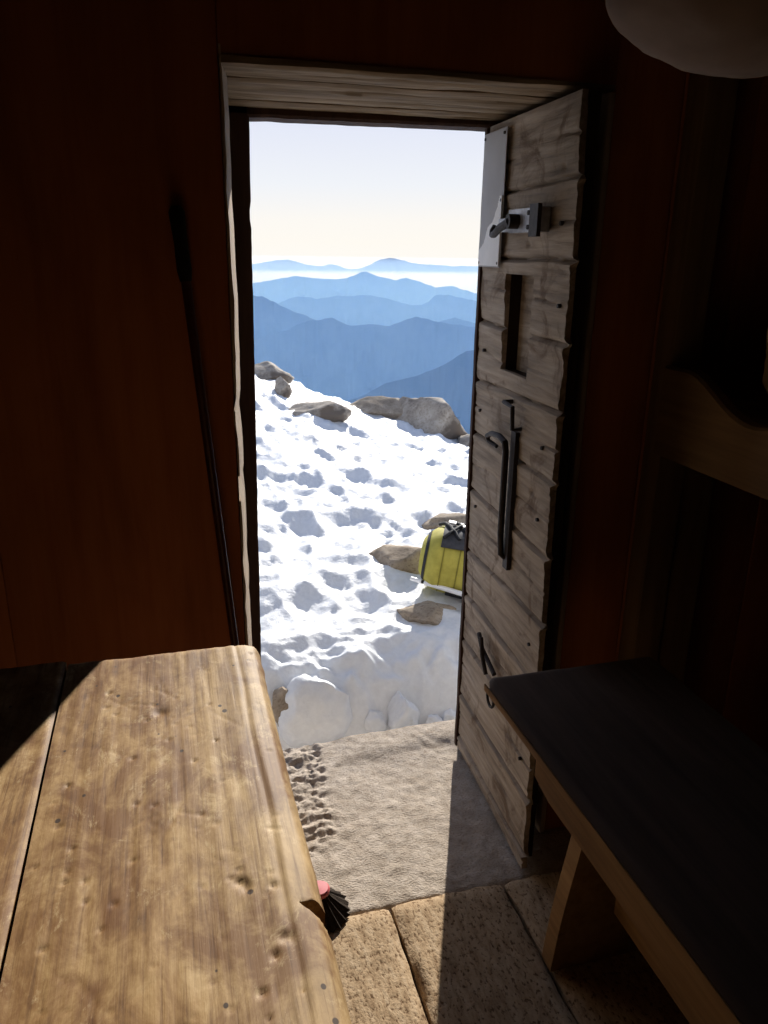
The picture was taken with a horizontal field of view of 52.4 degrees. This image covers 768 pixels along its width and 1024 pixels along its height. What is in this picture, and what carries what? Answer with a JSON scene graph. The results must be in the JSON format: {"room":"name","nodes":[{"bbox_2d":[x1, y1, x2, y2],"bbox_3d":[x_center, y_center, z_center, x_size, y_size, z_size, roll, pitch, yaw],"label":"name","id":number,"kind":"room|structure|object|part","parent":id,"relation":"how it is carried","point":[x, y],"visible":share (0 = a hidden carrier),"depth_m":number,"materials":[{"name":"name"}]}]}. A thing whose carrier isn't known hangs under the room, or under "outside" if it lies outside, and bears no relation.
{"room":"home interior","nodes":[
{"label":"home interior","id":0,"kind":"room"},
{"bbox_2d":[0,0,767,829],"bbox_3d":[-0.312,-0.189,1.581,3.938,2.350,0.031,-4,19,-15],"label":"wall","id":1,"kind":"structure","parent":0,"point":[110,121],"depth_m":1.52,"materials":[{"name":"brown wood"}]},
{"bbox_2d":[218,54,614,120],"bbox_3d":[0.033,-0.898,1.648,0.780,0.057,0.416,-4,19,-15],"label":"lintel","id":2,"kind":"object","parent":1,"relation":"attached to","point":[256,82],"visible":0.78,"depth_m":1.56,"materials":[{"name":"brown wood"}]},
{"bbox_2d":[328,871,689,1023],"bbox_3d":[0.077,1.538,0.525,3.900,0.252,3.170,-4,19,-15],"label":"floor","id":3,"kind":"structure","parent":0,"point":[474,955],"depth_m":1.72,"materials":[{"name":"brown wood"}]},
{"bbox_2d":[0,645,351,1023],"bbox_3d":[-0.255,0.869,0.575,0.520,0.981,1.350,-4,19,-15],"label":"table","id":4,"kind":"object","parent":3,"relation":"on","point":[156,867],"visible":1,"depth_m":0.70,"materials":[{"name":"brown wood"}]},
{"bbox_2d":[317,880,349,932],"bbox_3d":[-0.155,0.920,1.856,0.148,0.070,0.148,-4,19,-15],"label":"brush","id":5,"kind":"object","parent":3,"relation":"on","point":[335,906],"visible":0.41,"depth_m":1.84,"materials":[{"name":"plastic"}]},
{"bbox_2d":[283,720,570,915],"bbox_3d":[0.010,0.929,2.263,1.550,0.206,0.705,-4,19,-15],"label":"threshold stone","id":6,"kind":"object","parent":3,"relation":"on","point":[391,818],"visible":0.37,"depth_m":2.18,"materials":[{"name":"grey stone"}]},
{"bbox_2d":[168,205,238,645],"bbox_3d":[-0.327,0.197,1.633,0.131,1.564,0.083,-4,19,-15],"label":"pole","id":7,"kind":"object","parent":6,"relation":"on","point":[176,213],"visible":0.69,"depth_m":1.49,"materials":[{"name":"metal"}]},
{"bbox_2d":[484,657,767,1023],"bbox_3d":[0.625,0.904,1.030,0.403,0.651,1.700,-4,19,-15],"label":"bench","id":8,"kind":"object","parent":3,"relation":"on","point":[662,801],"visible":1,"depth_m":1.33,"materials":[{"name":"brown wood"}]},
{"bbox_3d":[0.485,0.714,1.643,0.232,0.622,0.102,-4,19,-15],"label":"leg","id":9,"kind":"part","parent":8,"relation":"part of","materials":[{"name":"brown wood"}]},
{"bbox_2d":[618,73,767,682],"bbox_3d":[1.341,0.168,0.751,0.852,2.245,2.556,-4,19,-15],"label":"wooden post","id":10,"kind":"object","parent":3,"relation":"on","point":[696,436],"visible":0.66,"depth_m":1.68,"materials":[{"name":"brown wood"}]},
{"bbox_3d":[0.956,0.156,0.598,0.032,0.197,2.488,-4,19,-15],"label":"rail","id":11,"kind":"part","parent":10,"relation":"part of","materials":[{"name":"brown wood"}]},
{"bbox_3d":[1.371,0.145,0.695,0.787,0.078,2.450,-4,19,-15],"label":"mattress","id":12,"kind":"part","parent":10,"relation":"part of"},
{"bbox_2d":[762,328,767,392],"bbox_3d":[0.861,-0.279,1.363,0.240,0.295,0.457,-4,19,-15],"label":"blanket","id":13,"kind":"object","parent":10,"relation":"on","point":[765,374],"visible":1,"depth_m":1.51,"materials":[{"name":"brown fabric"}]},
{"bbox_2d":[516,275,533,372],"bbox_3d":[0.358,-0.440,1.837,0.013,0.287,0.230,-3,19,-12],"label":"window shutter","id":14,"kind":"object","parent":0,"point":[524,283],"depth_m":1.89,"materials":[{"name":"brown wood"}]},
{"bbox_3d":[0.032,-0.950,0.006,4.100,0.300,3.980,-4,19,-15],"label":"ceiling","id":15,"kind":"structure","parent":0,"visible":0},
{"bbox_2d":[605,0,767,78],"bbox_3d":[0.463,-0.814,0.921,0.373,0.524,0.324,-4,19,-15],"label":"cloth sack","id":16,"kind":"object","parent":15,"relation":"hanging from","point":[717,38],"visible":1,"depth_m":0.94,"materials":[{"name":"beige fabric"}]},
{"bbox_3d":[-0.392,-0.212,1.803,3.900,2.850,0.428,-4,19,-15],"label":"wall","id":17,"kind":"structure","parent":0,"visible":0},
{"bbox_2d":[218,43,615,832],"bbox_3d":[0.010,-0.066,1.954,0.831,1.930,0.477,-4,19,-15],"label":"door frame","id":18,"kind":"structure","parent":17,"relation":"attached to","point":[240,117],"depth_m":1.81,"materials":[{"name":"brown wood"}]},
{"bbox_3d":[-0.384,-0.089,2.053,0.127,1.860,0.070,-4,19,-15],"label":"post","id":19,"kind":"part","parent":18,"relation":"part of","materials":[{"name":"brown wood"}]},
{"bbox_3d":[-0.032,-0.985,1.853,0.830,0.125,0.070,-4,19,-15],"label":"head rail","id":20,"kind":"part","parent":18,"relation":"part of","materials":[{"name":"brown wood"}]},
{"bbox_2d":[454,88,601,868],"bbox_3d":[0.310,-0.020,1.961,0.116,1.783,0.558,-4,19,-15],"label":"door","id":21,"kind":"structure","parent":17,"relation":"in","point":[539,163],"depth_m":1.86,"materials":[{"name":"brown wood"}]},
{"bbox_3d":[0.281,-0.049,1.969,0.029,0.315,0.142,-4,19,-15],"label":"hooked rod","id":22,"kind":"part","parent":21,"relation":"part of","materials":[{"name":"metal"}]},
{"bbox_3d":[0.270,-0.649,1.774,0.033,0.049,0.135,-4,19,-15],"label":"latch lever","id":23,"kind":"part","parent":21,"relation":"part of","materials":[{"name":"metal"}]},
{"bbox_3d":[0.310,-0.025,1.906,0.011,0.350,0.028,-3,19,-12],"label":"pull handle","id":24,"kind":"part","parent":21,"relation":"part of","materials":[{"name":"metal"}]},
{"bbox_3d":[0.305,-0.646,1.734,0.023,0.049,0.258,-3,19,-12],"label":"latch plate","id":25,"kind":"part","parent":21,"relation":"part of","materials":[{"name":"metal"}]},
{"label":"outside","id":26,"kind":"structure","parent":0,"visible":0},
{"bbox_2d":[347,350,473,433],"bbox_3d":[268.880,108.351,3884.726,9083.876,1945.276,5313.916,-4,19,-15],"label":"mountain","id":27,"kind":"structure","parent":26,"point":[452,381],"depth_m":4215.99},
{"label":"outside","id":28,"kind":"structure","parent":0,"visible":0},
{"bbox_2d":[254,317,474,400],"bbox_3d":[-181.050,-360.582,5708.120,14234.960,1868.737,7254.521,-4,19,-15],"label":"mountain","id":29,"kind":"structure","parent":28,"point":[331,357],"depth_m":6737.13},
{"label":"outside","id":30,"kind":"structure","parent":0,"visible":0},
{"bbox_2d":[253,295,314,338],"bbox_3d":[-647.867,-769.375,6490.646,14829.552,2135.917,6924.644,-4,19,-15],"label":"mountain","id":31,"kind":"structure","parent":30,"point":[270,318],"depth_m":7430.06},
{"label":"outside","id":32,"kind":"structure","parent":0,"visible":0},
{"bbox_2d":[439,317,474,326],"bbox_3d":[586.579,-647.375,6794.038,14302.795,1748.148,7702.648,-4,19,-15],"label":"mountain","id":33,"kind":"structure","parent":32,"point":[455,321],"depth_m":8337.54},
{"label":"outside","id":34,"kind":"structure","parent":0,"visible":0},
{"bbox_2d":[277,295,476,325],"bbox_3d":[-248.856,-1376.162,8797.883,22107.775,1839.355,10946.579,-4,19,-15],"label":"mountain","id":35,"kind":"structure","parent":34,"point":[358,309],"depth_m":8883.94},
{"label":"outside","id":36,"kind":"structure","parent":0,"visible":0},
{"bbox_2d":[253,272,476,304],"bbox_3d":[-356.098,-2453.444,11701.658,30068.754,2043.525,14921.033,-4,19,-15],"label":"mountain","id":37,"kind":"structure","parent":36,"point":[404,290],"depth_m":8883.94},
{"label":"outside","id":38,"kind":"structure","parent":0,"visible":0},
{"bbox_2d":[252,258,477,292],"bbox_3d":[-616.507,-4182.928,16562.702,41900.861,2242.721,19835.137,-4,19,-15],"label":"mountain","id":39,"kind":"structure","parent":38,"point":[461,277],"depth_m":8883.94},
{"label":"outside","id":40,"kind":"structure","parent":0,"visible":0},
{"bbox_2d":[255,374,468,750],"bbox_3d":[-1.503,2.399,7.736,43.197,11.241,9.129,-4,19,-15],"label":"snow field","id":41,"kind":"structure","parent":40,"point":[331,494],"depth_m":3.86,"materials":[{"name":"white snow"}]},
{"bbox_2d":[255,361,293,383],"bbox_3d":[-1.076,-1.295,7.359,0.451,0.243,0.436,-4,19,-15],"label":"rock","id":42,"kind":"object","parent":41,"relation":"on","point":[266,370],"visible":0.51,"depth_m":7.24,"materials":[{"name":"stone"}]},
{"bbox_2d":[272,686,287,726],"bbox_3d":[-0.360,0.761,2.882,0.108,0.267,0.139,-4,19,-15],"label":"rock","id":43,"kind":"object","parent":41,"relation":"on","point":[279,704],"visible":0.32,"depth_m":2.83,"materials":[{"name":"stone"}]},
{"bbox_2d":[275,376,291,397],"bbox_3d":[-0.876,-1.069,6.779,0.150,0.219,0.193,-4,19,-15],"label":"rock","id":44,"kind":"object","parent":41,"relation":"on","point":[282,388],"visible":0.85,"depth_m":6.71,"materials":[{"name":"stone"}]},
{"bbox_2d":[278,674,352,747],"bbox_3d":[-0.256,0.746,2.911,0.297,0.317,0.211,-4,19,-15],"label":"lump","id":45,"kind":"object","parent":41,"relation":"on","point":[318,710],"visible":0.85,"depth_m":2.83,"materials":[{"name":"white snow"}]},
{"bbox_2d":[288,400,351,421],"bbox_3d":[-0.530,-0.811,6.410,0.542,0.222,0.402,-4,19,-15],"label":"rock","id":46,"kind":"object","parent":41,"relation":"on","point":[332,411],"visible":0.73,"depth_m":6.27,"materials":[{"name":"stone"}]},
{"bbox_2d":[364,711,386,731],"bbox_3d":[-0.035,0.795,2.954,0.097,0.114,0.096,-4,19,-15],"label":"lump","id":47,"kind":"object","parent":41,"relation":"on","point":[375,721],"visible":0.83,"depth_m":2.91,"materials":[{"name":"white snow"}]},
{"bbox_2d":[348,396,402,418],"bbox_3d":[-0.104,-1.006,7.653,0.631,0.265,0.522,-4,19,-15],"label":"rock","id":48,"kind":"object","parent":41,"relation":"on","point":[389,407],"visible":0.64,"depth_m":7.50,"materials":[{"name":"grey stone"}]},
{"bbox_2d":[368,544,420,573],"bbox_3d":[0.082,0.241,3.806,0.335,0.191,0.304,-4,19,-15],"label":"rock","id":49,"kind":"object","parent":41,"relation":"on","point":[405,558],"visible":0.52,"depth_m":3.69,"materials":[{"name":"brown stone"}]},
{"bbox_2d":[387,691,419,729],"bbox_3d":[0.074,0.772,2.963,0.126,0.182,0.117,-4,19,-15],"label":"lump","id":50,"kind":"object","parent":41,"relation":"on","point":[401,712],"visible":0.76,"depth_m":2.93,"materials":[{"name":"white snow"}]},
{"bbox_2d":[397,600,455,624],"bbox_3d":[0.192,0.439,3.328,0.274,0.101,0.226,-4,19,-15],"label":"rock","id":51,"kind":"object","parent":41,"relation":"on","point":[425,612],"visible":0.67,"depth_m":3.26,"materials":[{"name":"brown stone"}]},
{"bbox_2d":[396,396,467,438],"bbox_3d":[0.420,-0.804,7.564,0.782,0.647,0.750,-4,19,-15],"label":"boulder","id":52,"kind":"object","parent":41,"relation":"on","point":[433,415],"visible":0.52,"depth_m":7.30,"materials":[{"name":"stone"}]},
{"bbox_2d":[426,714,442,723],"bbox_3d":[0.188,0.822,2.971,0.087,0.102,0.081,-4,19,-15],"label":"lump","id":53,"kind":"object","parent":41,"relation":"on","point":[431,718],"visible":0.29,"depth_m":2.95,"materials":[{"name":"white snow"}]},
{"bbox_2d":[410,576,461,595],"bbox_3d":[0.359,0.359,3.326,0.391,0.042,0.439,-4,19,-15],"label":"ice","id":54,"kind":"object","parent":41,"relation":"on","point":[440,587],"visible":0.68,"depth_m":3.38,"materials":[{"name":"white ice"}]},
{"bbox_2d":[418,520,464,598],"bbox_3d":[0.410,0.233,3.474,0.509,0.351,0.424,-4,19,-15],"label":"backpack","id":55,"kind":"object","parent":41,"relation":"on","point":[441,558],"visible":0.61,"depth_m":3.37,"materials":[{"name":"yellow fabric"}]},
{"bbox_3d":[0.435,0.373,3.445,0.336,0.103,0.150,3,19,8],"label":"panel","id":56,"kind":"part","parent":55,"relation":"part of","materials":[{"name":"black fabric"}]},
{"bbox_2d":[422,513,465,529],"bbox_3d":[0.377,0.068,4.353,0.360,0.125,0.247,-4,19,-15],"label":"rock","id":57,"kind":"object","parent":41,"relation":"on","point":[433,523],"visible":0.43,"depth_m":4.28,"materials":[{"name":"grey stone"}]},
{"bbox_2d":[443,709,455,720],"bbox_3d":[0.256,0.805,2.983,0.070,0.107,0.065,-4,19,-15],"label":"lump","id":58,"kind":"object","parent":41,"relation":"on","point":[449,714],"visible":0.33,"depth_m":2.96,"materials":[{"name":"white snow"}]},
{"bbox_2d":[458,434,469,446],"bbox_3d":[0.816,-0.644,7.253,0.270,0.181,0.353,-4,19,-15],"label":"rock","id":59,"kind":"object","parent":41,"relation":"on","point":[463,440],"visible":0.3,"depth_m":7.17,"materials":[{"name":"stone"}]}
]}

